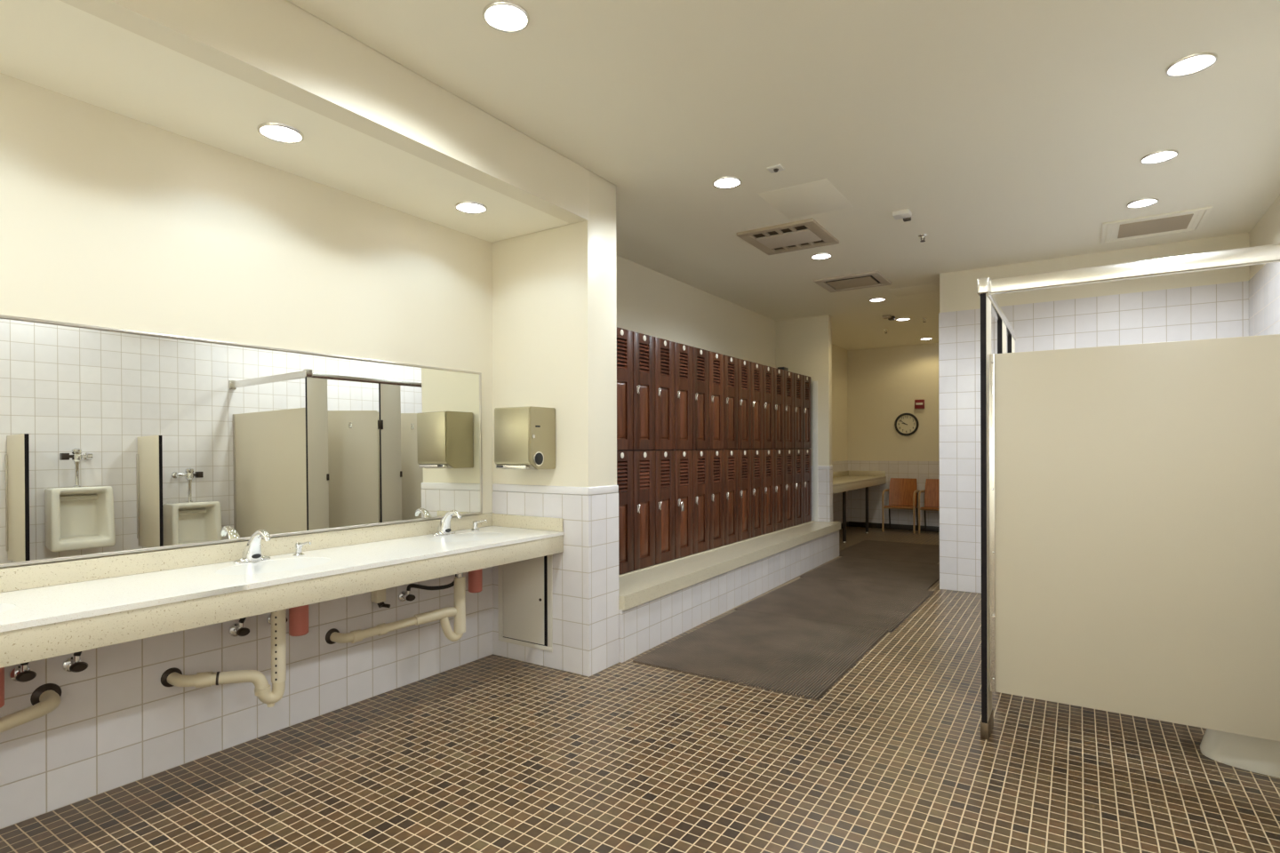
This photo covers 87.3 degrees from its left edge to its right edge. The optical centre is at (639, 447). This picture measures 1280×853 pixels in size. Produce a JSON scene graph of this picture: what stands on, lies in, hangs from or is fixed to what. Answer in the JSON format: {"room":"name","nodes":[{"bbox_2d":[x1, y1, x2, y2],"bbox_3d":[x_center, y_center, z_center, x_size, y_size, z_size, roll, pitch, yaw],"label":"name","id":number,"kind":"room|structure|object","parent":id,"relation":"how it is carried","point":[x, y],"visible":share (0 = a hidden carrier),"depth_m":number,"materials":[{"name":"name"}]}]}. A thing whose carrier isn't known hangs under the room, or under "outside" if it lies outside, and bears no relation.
{"room":"locker room restroom","nodes":[
{"label":"locker room restroom","id":0,"kind":"room"},
{"bbox_2d":[0,72,492,568],"bbox_3d":[-2.313,-0.013,2.462,0.146,2.740,4.886,0,0,33],"label":"wall","id":1,"kind":"structure","parent":0,"point":[108,219],"depth_m":2.98,"materials":[{"name":"beige paint"}]},
{"bbox_2d":[0,314,482,567],"bbox_3d":[-1.804,-0.024,3.102,0.053,0.895,2.815,-1,0,34],"label":"wall mirror","id":2,"kind":"object","parent":1,"relation":"attached to","point":[113,441],"visible":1,"depth_m":2.93,"materials":[{"name":"silver glass"}]},
{"bbox_2d":[0,567,492,829],"bbox_3d":[-2.236,0.967,2.442,0.010,0.780,4.635,0,0,33],"label":"wall tile","id":3,"kind":"structure","parent":1,"relation":"attached to","point":[115,724],"depth_m":2.91,"materials":[{"name":"white tile"}]},
{"bbox_2d":[8,662,36,682],"bbox_3d":[-2.206,0.735,2.402,0.085,0.220,0.060,0,0,33],"label":"shutoff valve","id":4,"kind":"object","parent":3,"relation":"attached to","point":[21,673],"visible":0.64,"depth_m":2.39,"materials":[{"name":"silver metal"}]},
{"bbox_2d":[0,683,61,733],"bbox_3d":[-2.176,0.888,2.236,0.126,0.457,0.576,0,0,2],"label":"drain pipe","id":5,"kind":"object","parent":3,"relation":"attached to","point":[45,699],"visible":1,"depth_m":2.38,"materials":[{"name":"beige plastic"}]},
{"bbox_2d":[62,651,87,672],"bbox_3d":[-2.124,0.739,2.527,0.085,0.228,0.060,0,0,33],"label":"shutoff valve","id":6,"kind":"object","parent":3,"relation":"attached to","point":[74,663],"visible":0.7,"depth_m":2.52,"materials":[{"name":"silver metal"}]},
{"bbox_2d":[160,609,286,707],"bbox_3d":[-1.772,0.894,2.855,0.466,0.471,0.119,0,0,-16],"label":"drain pipe","id":7,"kind":"object","parent":3,"relation":"attached to","point":[173,676],"visible":0.97,"depth_m":2.88,"materials":[{"name":"beige plastic"}]},
{"bbox_2d":[228,617,249,636],"bbox_3d":[-1.790,0.745,3.038,0.085,0.227,0.099,0,0,33],"label":"shutoff valve","id":8,"kind":"object","parent":3,"relation":"attached to","point":[236,629],"visible":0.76,"depth_m":3.01,"materials":[{"name":"silver metal"}]},
{"bbox_2d":[371,589,390,607],"bbox_3d":[-1.415,0.813,3.622,0.094,0.102,0.088,0,0,-41],"label":"mixing valve","id":9,"kind":"object","parent":3,"relation":"attached to","point":[379,596],"visible":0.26,"depth_m":3.59,"materials":[{"name":"beige"}]},
{"bbox_2d":[325,573,465,644],"bbox_3d":[-1.281,0.879,3.600,0.741,0.445,0.126,0,0,-37],"label":"drain pipe","id":10,"kind":"object","parent":3,"relation":"attached to","point":[332,636],"visible":0.98,"depth_m":3.70,"materials":[{"name":"beige plastic"}]},
{"bbox_2d":[398,574,456,601],"bbox_3d":[-1.205,0.741,3.828,0.327,0.266,0.100,0,0,-27],"label":"shutoff valve","id":11,"kind":"object","parent":3,"relation":"attached to","point":[404,596],"visible":0.73,"depth_m":3.78,"materials":[{"name":"rubber"}]},
{"bbox_2d":[0,512,493,592],"bbox_3d":[-2.212,0.472,2.455,0.016,0.084,4.584,0,0,33],"label":"backsplash","id":12,"kind":"structure","parent":1,"relation":"attached to","point":[21,578],"depth_m":2.89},
{"bbox_2d":[0,512,564,668],"bbox_3d":[-1.966,0.543,2.294,0.605,0.227,4.584,0,0,33],"label":"countertop","id":13,"kind":"structure","parent":1,"relation":"attached to","point":[52,610],"depth_m":2.66,"materials":[{"name":"white stone"}]},
{"bbox_2d":[0,667,4,708],"bbox_3d":[-2.188,0.665,2.258,0.142,0.446,0.084,0,0,33],"label":"soap dispenser","id":14,"kind":"object","parent":13,"relation":"on","point":[2,670],"visible":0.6,"depth_m":2.28,"materials":[{"name":"red plastic"}]},
{"bbox_2d":[0,603,15,612],"bbox_3d":[-2.174,0.586,1.998,0.338,0.142,0.478,0,0,33],"label":"basin","id":15,"kind":"object","parent":13,"relation":"in","point":[4,607],"depth_m":2.15,"materials":[{"name":"white ceramic"}]},
{"bbox_2d":[232,529,270,564],"bbox_3d":[-1.726,0.439,2.985,0.144,0.148,0.173,0,0,-29],"label":"faucet","id":16,"kind":"object","parent":13,"relation":"on","point":[252,553],"visible":1,"depth_m":2.98,"materials":[{"name":"silver metal"}]},
{"bbox_2d":[215,557,331,575],"bbox_3d":[-1.577,0.585,2.910,0.338,0.142,0.478,0,0,33],"label":"basin","id":17,"kind":"object","parent":13,"relation":"in","point":[283,564],"depth_m":2.89,"materials":[{"name":"white ceramic"}]},
{"bbox_2d":[288,541,311,636],"bbox_3d":[-1.594,0.664,3.166,0.142,0.446,0.084,0,0,33],"label":"soap dispenser","id":18,"kind":"object","parent":13,"relation":"on","point":[298,616],"visible":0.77,"depth_m":3.15,"materials":[{"name":"silver metal"}]},
{"bbox_2d":[288,605,308,636],"bbox_3d":[-1.618,0.773,3.182,0.084,0.228,0.084,0,0,33],"label":"bottle","id":19,"kind":"object","parent":18,"relation":"on","point":[298,616],"depth_m":3.15,"materials":[{"name":"red"}]},
{"bbox_2d":[432,510,461,535],"bbox_3d":[-1.129,0.437,3.897,0.144,0.148,0.173,0,0,-29],"label":"faucet","id":20,"kind":"object","parent":13,"relation":"on","point":[444,528],"visible":1,"depth_m":3.90,"materials":[{"name":"silver metal"}]},
{"bbox_2d":[429,532,503,542],"bbox_3d":[-0.981,0.583,3.822,0.338,0.142,0.478,0,0,33],"label":"basin","id":21,"kind":"object","parent":13,"relation":"in","point":[460,537],"depth_m":3.82,"materials":[{"name":"white ceramic"}]},
{"bbox_2d":[468,520,487,592],"bbox_3d":[-0.985,0.662,4.096,0.142,0.446,0.084,0,0,33],"label":"soap dispenser","id":22,"kind":"object","parent":13,"relation":"on","point":[475,577],"visible":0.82,"depth_m":4.08,"materials":[{"name":"silver metal"}]},
{"bbox_2d":[468,568,482,592],"bbox_3d":[-1.009,0.771,4.111,0.084,0.228,0.084,0,0,33],"label":"bottle","id":23,"kind":"object","parent":22,"relation":"on","point":[475,577],"depth_m":4.08,"materials":[{"name":"red"}]},
{"bbox_2d":[492,483,618,495],"bbox_3d":[-0.548,0.261,4.291,0.793,0.049,0.311,0,0,33],"label":"trim","id":24,"kind":"structure","parent":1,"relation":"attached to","point":[496,487],"depth_m":4.12,"materials":[{"name":"white tile"}]},
{"bbox_2d":[492,491,619,677],"bbox_3d":[-0.547,0.819,4.292,0.791,1.066,0.309,0,0,33],"label":"tile","id":25,"kind":"structure","parent":1,"relation":"attached to","point":[586,616],"depth_m":4.06,"materials":[{"name":"white tile"}]},
{"bbox_2d":[497,554,552,652],"bbox_3d":[-0.728,0.944,4.219,0.456,0.616,0.014,0,0,33],"label":"access panel","id":26,"kind":"object","parent":25,"relation":"attached to","point":[525,587],"visible":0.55,"depth_m":4.21,"materials":[{"name":"white metal"}]},
{"bbox_2d":[0,0,569,242],"bbox_3d":[-2.086,-1.384,2.252,0.861,0.100,4.788,0,0,33],"label":"ceiling","id":27,"kind":"structure","parent":0,"point":[60,47],"depth_m":2.66,"materials":[{"name":"beige paint"}]},
{"bbox_2d":[256,122,303,143],"bbox_3d":[-1.523,-1.331,2.845,0.176,0.014,0.176,0,0,33],"label":"recessed light","id":28,"kind":"object","parent":27,"relation":"in","point":[275,132],"visible":1,"depth_m":2.83,"materials":[{"name":"glass"}]},
{"bbox_2d":[455,201,487,214],"bbox_3d":[-0.940,-1.332,3.733,0.176,0.014,0.176,0,0,33],"label":"recessed light","id":29,"kind":"object","parent":27,"relation":"in","point":[466,207],"visible":1,"depth_m":3.72,"materials":[{"name":"glass"}]},
{"bbox_2d":[59,0,589,223],"bbox_3d":[-1.901,-1.507,1.634,0.126,0.345,5.656,0,0,33],"label":"ceiling beam","id":30,"kind":"structure","parent":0,"point":[279,48],"depth_m":2.68,"materials":[{"name":"beige paint"}]},
{"bbox_2d":[492,170,616,491],"bbox_3d":[-0.648,-0.151,4.359,1.012,3.005,0.297,0,0,33],"label":"wall pier","id":31,"kind":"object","parent":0,"point":[555,290],"visible":0.28,"depth_m":4.11,"materials":[{"name":"beige paint"}]},
{"bbox_2d":[494,406,555,470],"bbox_3d":[-0.697,-0.053,4.069,0.302,0.370,0.238,0,0,33],"label":"paper towel dispenser","id":32,"kind":"object","parent":31,"relation":"attached to","point":[524,437],"visible":1,"depth_m":3.98,"materials":[{"name":"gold metal"}]},
{"bbox_2d":[496,464,529,469],"bbox_3d":[-0.758,0.116,3.990,0.245,0.020,0.038,0,0,33],"label":"outlet","id":33,"kind":"object","parent":32,"relation":"attached to","point":[521,467],"depth_m":3.97,"materials":[{"name":"metal"}]},
{"bbox_2d":[0,526,1279,852],"bbox_3d":[1.578,1.395,4.408,4.675,0.100,14.100,0,0,33],"label":"floor","id":34,"kind":"structure","parent":0,"point":[492,754],"depth_m":2.76,"materials":[{"name":"brown tile"}]},
{"bbox_2d":[618,520,840,663],"bbox_3d":[0.850,1.133,6.457,0.905,0.428,4.838,0,0,33],"label":"bench","id":35,"kind":"object","parent":34,"relation":"on","point":[660,603],"visible":0.73,"depth_m":5.34,"materials":[{"name":"white tile"}]},
{"bbox_2d":[616,450,633,575],"bbox_3d":[-0.301,0.473,4.971,0.449,0.898,0.302,0,0,33],"label":"locker","id":36,"kind":"object","parent":35,"relation":"on","point":[624,459],"visible":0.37,"depth_m":4.91,"materials":[{"name":"brown wood"}]},
{"bbox_2d":[616,327,632,450],"bbox_3d":[-0.304,-0.421,4.971,0.449,0.888,0.302,0,0,33],"label":"locker","id":37,"kind":"object","parent":36,"relation":"on","point":[624,337],"visible":0.36,"depth_m":4.90,"materials":[{"name":"brown wood"}]},
{"bbox_2d":[632,450,655,570],"bbox_3d":[-0.135,0.472,5.226,0.449,0.898,0.302,0,0,33],"label":"locker","id":38,"kind":"object","parent":35,"relation":"on","point":[644,461],"visible":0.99,"depth_m":5.11,"materials":[{"name":"brown wood"}]},
{"bbox_2d":[631,331,655,450],"bbox_3d":[-0.137,-0.422,5.226,0.449,0.888,0.302,0,0,33],"label":"locker","id":39,"kind":"object","parent":38,"relation":"on","point":[644,365],"visible":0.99,"depth_m":5.11,"materials":[{"name":"brown wood"}]},
{"bbox_2d":[650,449,674,564],"bbox_3d":[0.032,0.472,5.480,0.449,0.898,0.302,0,0,33],"label":"locker","id":40,"kind":"object","parent":35,"relation":"on","point":[664,459],"visible":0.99,"depth_m":5.37,"materials":[{"name":"brown wood"}]},
{"bbox_2d":[654,336,674,449],"bbox_3d":[0.029,-0.422,5.480,0.449,0.888,0.302,0,0,33],"label":"locker","id":41,"kind":"object","parent":40,"relation":"on","point":[664,349],"visible":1,"depth_m":5.37,"materials":[{"name":"brown wood"}]},
{"bbox_2d":[672,449,692,559],"bbox_3d":[0.199,0.471,5.735,0.449,0.898,0.302,0,0,33],"label":"locker","id":42,"kind":"object","parent":35,"relation":"on","point":[683,458],"visible":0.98,"depth_m":5.62,"materials":[{"name":"brown wood"}]},
{"bbox_2d":[674,342,692,449],"bbox_3d":[0.196,-0.423,5.735,0.449,0.888,0.302,0,0,33],"label":"locker","id":43,"kind":"object","parent":42,"relation":"on","point":[683,353],"visible":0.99,"depth_m":5.63,"materials":[{"name":"brown wood"}]},
{"bbox_2d":[690,449,709,553],"bbox_3d":[0.366,0.471,5.990,0.449,0.898,0.302,0,0,33],"label":"locker","id":44,"kind":"object","parent":35,"relation":"on","point":[700,458],"visible":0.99,"depth_m":5.88,"materials":[{"name":"brown wood"}]},
{"bbox_2d":[692,346,709,449],"bbox_3d":[0.363,-0.423,5.990,0.449,0.888,0.302,0,0,33],"label":"locker","id":45,"kind":"object","parent":44,"relation":"on","point":[700,429],"visible":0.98,"depth_m":5.88,"materials":[{"name":"brown wood"}]},
{"bbox_2d":[706,449,724,549],"bbox_3d":[0.532,0.470,6.245,0.449,0.898,0.302,0,0,33],"label":"locker","id":46,"kind":"object","parent":35,"relation":"on","point":[716,457],"visible":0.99,"depth_m":6.13,"materials":[{"name":"brown wood"}]},
{"bbox_2d":[706,351,724,449],"bbox_3d":[0.530,-0.423,6.245,0.449,0.888,0.302,0,0,33],"label":"locker","id":47,"kind":"object","parent":46,"relation":"on","point":[716,360],"visible":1,"depth_m":6.13,"materials":[{"name":"brown wood"}]},
{"bbox_2d":[724,449,737,545],"bbox_3d":[0.699,0.470,6.500,0.449,0.898,0.302,0,0,33],"label":"locker","id":48,"kind":"object","parent":35,"relation":"on","point":[731,456],"visible":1,"depth_m":6.38,"materials":[{"name":"brown wood"}]},
{"bbox_2d":[721,354,737,449],"bbox_3d":[0.697,-0.424,6.500,0.449,0.888,0.302,0,0,33],"label":"locker","id":49,"kind":"object","parent":48,"relation":"on","point":[730,363],"visible":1,"depth_m":6.39,"materials":[{"name":"brown wood"}]},
{"bbox_2d":[737,449,751,541],"bbox_3d":[0.866,0.469,6.754,0.449,0.898,0.302,0,0,33],"label":"locker","id":50,"kind":"object","parent":35,"relation":"on","point":[744,456],"visible":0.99,"depth_m":6.64,"materials":[{"name":"brown wood"}]},
{"bbox_2d":[736,358,751,449],"bbox_3d":[0.863,-0.424,6.754,0.449,0.888,0.302,0,0,33],"label":"locker","id":51,"kind":"object","parent":50,"relation":"on","point":[744,412],"visible":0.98,"depth_m":6.64,"materials":[{"name":"brown wood"}]},
{"bbox_2d":[744,448,762,537],"bbox_3d":[1.033,0.469,7.009,0.449,0.898,0.302,0,0,33],"label":"locker","id":52,"kind":"object","parent":35,"relation":"on","point":[756,454],"visible":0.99,"depth_m":6.90,"materials":[{"name":"brown wood"}]},
{"bbox_2d":[750,361,762,448],"bbox_3d":[1.030,-0.425,7.009,0.449,0.888,0.302,0,0,33],"label":"locker","id":53,"kind":"object","parent":52,"relation":"on","point":[756,369],"visible":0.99,"depth_m":6.90,"materials":[{"name":"brown wood"}]},
{"bbox_2d":[760,448,774,534],"bbox_3d":[1.199,0.469,7.264,0.449,0.898,0.302,0,0,33],"label":"locker","id":54,"kind":"object","parent":35,"relation":"on","point":[768,454],"visible":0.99,"depth_m":7.15,"materials":[{"name":"brown wood"}]},
{"bbox_2d":[762,365,774,448],"bbox_3d":[1.197,-0.425,7.264,0.449,0.888,0.302,0,0,33],"label":"locker","id":55,"kind":"object","parent":54,"relation":"on","point":[767,371],"visible":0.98,"depth_m":7.15,"materials":[{"name":"brown wood"}]},
{"bbox_2d":[772,448,783,531],"bbox_3d":[1.366,0.468,7.519,0.449,0.898,0.302,0,0,33],"label":"locker","id":56,"kind":"object","parent":35,"relation":"on","point":[779,453],"visible":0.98,"depth_m":7.41,"materials":[{"name":"brown wood"}]},
{"bbox_2d":[773,368,783,448],"bbox_3d":[1.364,-0.426,7.519,0.449,0.888,0.302,0,0,33],"label":"locker","id":57,"kind":"object","parent":56,"relation":"on","point":[778,373],"visible":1,"depth_m":7.41,"materials":[{"name":"brown wood"}]},
{"bbox_2d":[782,448,793,528],"bbox_3d":[1.533,0.468,7.773,0.449,0.898,0.302,0,0,33],"label":"locker","id":58,"kind":"object","parent":35,"relation":"on","point":[788,453],"visible":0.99,"depth_m":7.66,"materials":[{"name":"brown wood"}]},
{"bbox_2d":[784,370,793,448],"bbox_3d":[1.530,-0.426,7.773,0.449,0.888,0.302,0,0,33],"label":"locker","id":59,"kind":"object","parent":58,"relation":"on","point":[788,376],"visible":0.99,"depth_m":7.66,"materials":[{"name":"brown wood"}]},
{"bbox_2d":[793,448,802,526],"bbox_3d":[1.700,0.467,8.028,0.449,0.898,0.302,0,0,33],"label":"locker","id":60,"kind":"object","parent":35,"relation":"on","point":[797,452],"visible":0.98,"depth_m":7.92,"materials":[{"name":"brown wood"}]},
{"bbox_2d":[793,373,802,448],"bbox_3d":[1.697,-0.427,8.028,0.449,0.888,0.302,0,0,33],"label":"locker","id":61,"kind":"object","parent":60,"relation":"on","point":[797,378],"visible":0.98,"depth_m":7.92,"materials":[{"name":"brown wood"}]},
{"bbox_2d":[802,448,811,523],"bbox_3d":[1.867,0.467,8.283,0.449,0.898,0.302,0,0,33],"label":"locker","id":62,"kind":"object","parent":35,"relation":"on","point":[806,452],"visible":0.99,"depth_m":8.18,"materials":[{"name":"brown wood"}]},
{"bbox_2d":[802,375,811,448],"bbox_3d":[1.864,-0.427,8.283,0.449,0.888,0.302,0,0,33],"label":"locker","id":63,"kind":"object","parent":62,"relation":"on","point":[806,380],"visible":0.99,"depth_m":8.18,"materials":[{"name":"brown wood"}]},
{"bbox_2d":[632,609,887,700],"bbox_3d":[0.876,1.342,4.547,1.184,0.011,1.564,0,0,33],"label":"floor mat","id":64,"kind":"object","parent":34,"relation":"on","point":[802,658],"visible":1,"depth_m":4.37,"materials":[{"name":"rubber"}]},
{"bbox_2d":[734,576,934,632],"bbox_3d":[1.755,1.339,5.889,1.264,0.011,1.639,0,0,33],"label":"floor mat","id":65,"kind":"object","parent":34,"relation":"on","point":[879,607],"visible":1,"depth_m":5.74,"materials":[{"name":"carpet"}]},
{"bbox_2d":[832,471,886,543],"bbox_3d":[2.943,0.869,9.907,0.621,0.945,3.083,0,0,33],"label":"countertop","id":66,"kind":"structure","parent":34,"relation":"on","point":[844,482],"depth_m":10.22,"materials":[{"name":"stone"}]},
{"bbox_2d":[800,556,939,590],"bbox_3d":[2.587,1.337,7.242,1.238,0.011,1.529,0,0,33],"label":"floor mat","id":67,"kind":"object","parent":34,"relation":"on","point":[901,574],"visible":0.97,"depth_m":7.13,"materials":[{"name":"rubber"}]},
{"bbox_2d":[839,540,939,564],"bbox_3d":[3.308,1.335,8.645,1.200,0.011,1.595,0,0,33],"label":"floor mat","id":68,"kind":"object","parent":34,"relation":"on","point":[927,554],"visible":0.9,"depth_m":8.56,"materials":[{"name":"rubber"}]},
{"bbox_2d":[881,478,919,534],"bbox_3d":[4.156,0.921,10.682,0.495,0.837,0.431,0,0,33],"label":"armchair","id":69,"kind":"object","parent":34,"relation":"on","point":[903,492],"visible":1,"depth_m":10.77,"materials":[{"name":"orange wood"}]},
{"bbox_2d":[918,479,939,534],"bbox_3d":[4.608,0.920,10.386,0.495,0.837,0.431,0,0,33],"label":"armchair","id":70,"kind":"object","parent":34,"relation":"on","point":[932,491],"visible":0.52,"depth_m":10.56,"materials":[{"name":"orange wood"}]},
{"bbox_2d":[980,294,993,740],"bbox_3d":[1.640,0.320,3.176,0.045,2.050,0.208,0,0,33],"label":"pilaster","id":71,"kind":"object","parent":34,"relation":"on","point":[987,723],"visible":0.84,"depth_m":3.09,"materials":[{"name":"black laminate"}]},
{"bbox_2d":[997,320,1006,353],"bbox_3d":[2.070,0.319,3.833,0.049,2.050,0.258,0,0,33],"label":"pilaster","id":72,"kind":"object","parent":34,"relation":"on","point":[1001,326],"visible":0.1,"depth_m":3.74,"materials":[{"name":"metal"}]},
{"bbox_2d":[976,243,1279,340],"bbox_3d":[2.627,-0.744,3.380,1.482,0.092,1.655,0,0,33],"label":"rail","id":73,"kind":"object","parent":72,"relation":"attached to","point":[1264,254],"visible":0.94,"depth_m":2.81,"materials":[{"name":"silver metal"}]},
{"bbox_2d":[1007,336,1015,352],"bbox_3d":[2.411,0.318,4.353,0.049,2.050,0.243,0,0,33],"label":"pilaster","id":74,"kind":"object","parent":34,"relation":"on","point":[1011,342],"visible":0.16,"depth_m":4.27,"materials":[{"name":"metal"}]},
{"bbox_2d":[1200,728,1279,778],"bbox_3d":[2.717,0.832,2.801,0.705,1.020,0.372,0,0,33],"label":"toilet","id":75,"kind":"object","parent":34,"relation":"on","point":[1247,753],"visible":0.22,"depth_m":2.80,"materials":[{"name":"beige ceramic"}]},
{"bbox_2d":[616,255,847,461],"bbox_3d":[1.294,-0.156,8.113,0.150,3.005,8.205,0,0,33],"label":"wall","id":76,"kind":"structure","parent":0,"point":[650,302],"depth_m":6.99,"materials":[{"name":"beige paint"}]},
{"bbox_2d":[811,469,832,521],"bbox_3d":[2.087,0.811,8.541,0.703,1.066,0.136,0,0,33],"label":"tile","id":77,"kind":"structure","parent":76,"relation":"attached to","point":[825,477],"depth_m":8.34,"materials":[{"name":"tile"}]},
{"bbox_2d":[811,465,832,470],"bbox_3d":[2.086,0.254,8.540,0.705,0.049,0.138,0,0,33],"label":"trim","id":78,"kind":"structure","parent":76,"relation":"attached to","point":[826,468],"depth_m":8.33,"materials":[{"name":"white tile"}]},
{"bbox_2d":[832,460,847,523],"bbox_3d":[2.677,0.785,10.078,0.009,1.115,3.090,0,0,33],"label":"wall tile","id":79,"kind":"structure","parent":76,"relation":"attached to","point":[837,466],"depth_m":10.96,"materials":[{"name":"tile"}]},
{"bbox_2d":[287,0,1279,350],"bbox_3d":[1.569,-1.690,4.408,4.675,0.100,14.100,0,0,33],"label":"ceiling","id":80,"kind":"structure","parent":0,"point":[1009,132],"depth_m":3.29,"materials":[{"name":"beige paint"}]},
{"bbox_2d":[482,0,529,32],"bbox_3d":[-0.507,-1.629,2.542,0.176,0.014,0.176,0,0,33],"label":"recessed light","id":81,"kind":"object","parent":80,"relation":"in","point":[504,16],"visible":1,"depth_m":2.53,"materials":[{"name":"silver metal"}]},
{"bbox_2d":[712,176,741,189],"bbox_3d":[0.537,-1.632,4.140,0.176,0.014,0.176,0,0,33],"label":"recessed light","id":82,"kind":"object","parent":80,"relation":"in","point":[723,182],"visible":1,"depth_m":4.12,"materials":[{"name":"silver metal"}]},
{"bbox_2d":[767,164,784,173],"bbox_3d":[0.797,-1.626,3.931,0.085,0.025,0.076,0,0,33],"label":"ceiling sensor","id":83,"kind":"object","parent":80,"relation":"attached to","point":[777,168],"visible":1,"depth_m":3.92,"materials":[{"name":"white plastic"}]},
{"bbox_2d":[736,218,839,255],"bbox_3d":[1.158,-1.626,5.223,0.595,0.027,0.635,0,0,33],"label":"ceiling vent","id":84,"kind":"object","parent":80,"relation":"in","point":[805,234],"visible":1,"depth_m":5.16,"materials":[{"name":"beige metal"}]},
{"bbox_2d":[758,178,852,219],"bbox_3d":[1.106,-1.638,4.454,0.450,0.002,0.570,0,0,33],"label":"ceiling hatch","id":85,"kind":"object","parent":80,"relation":"attached to","point":[820,196],"visible":1,"depth_m":4.43,"materials":[{"name":"beige paint"}]},
{"bbox_2d":[810,253,831,259],"bbox_3d":[1.553,-1.635,5.746,0.176,0.014,0.176,0,0,33],"label":"recessed light","id":86,"kind":"object","parent":80,"relation":"in","point":[819,256],"visible":1,"depth_m":5.73,"materials":[{"name":"silver metal"}]},
{"bbox_2d":[813,271,891,292],"bbox_3d":[2.102,-1.632,6.629,0.615,0.021,0.560,0,0,33],"label":"ceiling vent","id":87,"kind":"object","parent":80,"relation":"in","point":[873,278],"visible":1,"depth_m":6.60,"materials":[{"name":"beige"}]},
{"bbox_2d":[892,208,911,222],"bbox_3d":[1.838,-1.618,4.695,0.110,0.046,0.135,0,0,33],"label":"ceiling sensor","id":88,"kind":"object","parent":80,"relation":"attached to","point":[906,214],"visible":1,"depth_m":4.66,"materials":[{"name":"white plastic"}]},
{"bbox_2d":[1126,198,1159,208],"bbox_3d":[3.375,-1.640,4.508,0.176,0.014,0.176,0,0,33],"label":"recessed light","id":89,"kind":"object","parent":80,"relation":"in","point":[1145,202],"visible":1,"depth_m":4.49,"materials":[{"name":"silver metal"}]},
{"bbox_2d":[1100,206,1212,244],"bbox_3d":[3.805,-1.641,4.988,0.622,0.013,0.570,0,0,33],"label":"ceiling vent","id":90,"kind":"object","parent":80,"relation":"in","point":[1182,221],"visible":1,"depth_m":4.96,"materials":[{"name":"beige metal"}]},
{"bbox_2d":[1139,149,1178,164],"bbox_3d":[2.932,-1.639,3.789,0.176,0.014,0.176,0,0,33],"label":"recessed light","id":91,"kind":"object","parent":80,"relation":"in","point":[1163,156],"visible":1,"depth_m":3.78,"materials":[{"name":"silver metal"}]},
{"bbox_2d":[1165,51,1217,77],"bbox_3d":[2.360,-1.637,2.873,0.176,0.014,0.176,0,0,33],"label":"recessed light","id":92,"kind":"object","parent":80,"relation":"in","point":[1195,63],"visible":1,"depth_m":2.86,"materials":[{"name":"silver metal"}]},
{"bbox_2d":[776,314,831,465],"bbox_3d":[2.082,-0.153,8.545,0.695,2.995,0.124,0,0,33],"label":"wall pier","id":93,"kind":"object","parent":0,"point":[804,345],"visible":0.49,"depth_m":8.40,"materials":[{"name":"beige paint"}]},
{"bbox_2d":[812,381,818,521],"bbox_3d":[2.191,0.049,8.382,0.065,1.750,0.014,0,0,33],"label":"trim","id":94,"kind":"structure","parent":93,"relation":"attached to","point":[814,383],"depth_m":8.38,"materials":[{"name":"white plastic"}]},
{"bbox_2d":[847,343,939,461],"bbox_3d":[5.393,-0.163,10.244,4.675,2.995,0.150,0,0,33],"label":"wall","id":95,"kind":"structure","parent":0,"point":[884,384],"depth_m":10.98,"materials":[{"name":"beige paint"}]},
{"bbox_2d":[848,460,939,527],"bbox_3d":[4.433,0.780,10.780,2.177,1.115,0.009,0,0,33],"label":"wall tile","id":96,"kind":"structure","parent":95,"relation":"attached to","point":[921,471],"depth_m":11.00,"materials":[{"name":"white tile"}]},
{"bbox_2d":[848,521,939,532],"bbox_3d":[4.432,1.295,10.769,2.169,0.085,0.012,0,0,33],"label":"baseboard","id":97,"kind":"structure","parent":95,"relation":"attached to","point":[936,529],"depth_m":10.94,"materials":[{"name":"brown"}]},
{"bbox_2d":[894,413,919,435],"bbox_3d":[4.306,-0.370,10.844,0.370,0.370,0.036,0,0,33],"label":"wall clock","id":98,"kind":"object","parent":95,"relation":"attached to","point":[905,424],"visible":1,"depth_m":10.84,"materials":[{"name":"black plastic"}]},
{"bbox_2d":[914,400,924,408],"bbox_3d":[4.470,-0.689,10.724,0.140,0.144,0.055,0,0,33],"label":"fire alarm","id":99,"kind":"object","parent":95,"relation":"attached to","point":[918,404],"visible":1,"depth_m":10.71,"materials":[{"name":"red plastic"}]},
{"bbox_2d":[939,232,1249,312],"bbox_3d":[5.073,-0.162,7.624,2.340,2.995,4.585,0,0,33],"label":"wall","id":100,"kind":"structure","parent":0,"point":[957,289],"depth_m":5.67,"materials":[{"name":"beige paint"}]},
{"bbox_2d":[938,280,1248,593],"bbox_3d":[5.000,0.029,7.655,2.198,2.612,4.573,0,0,33],"label":"wall tile","id":101,"kind":"structure","parent":100,"relation":"attached to","point":[1221,310],"depth_m":5.99,"materials":[{"name":"white tile"}]},
{"bbox_2d":[1249,194,1279,279],"bbox_3d":[2.197,-0.154,1.225,0.144,2.995,9.457,0,0,33],"label":"wall","id":102,"kind":"structure","parent":0,"point":[1266,231],"depth_m":4.66,"materials":[{"name":"beige paint"}]},
{"bbox_2d":[1248,262,1279,335],"bbox_3d":[2.155,0.038,1.283,0.020,2.612,9.207,0,0,33],"label":"wall tile","id":103,"kind":"structure","parent":102,"relation":"attached to","point":[1264,287],"depth_m":4.68,"materials":[{"name":"white tile"}]},
{"bbox_2d":[987,334,1279,741],"bbox_3d":[2.225,0.348,2.726,1.444,1.560,0.043,0,0,33],"label":"partition","id":104,"kind":"object","parent":103,"relation":"attached to","point":[1133,491],"depth_m":2.80,"materials":[{"name":"beige metal"}]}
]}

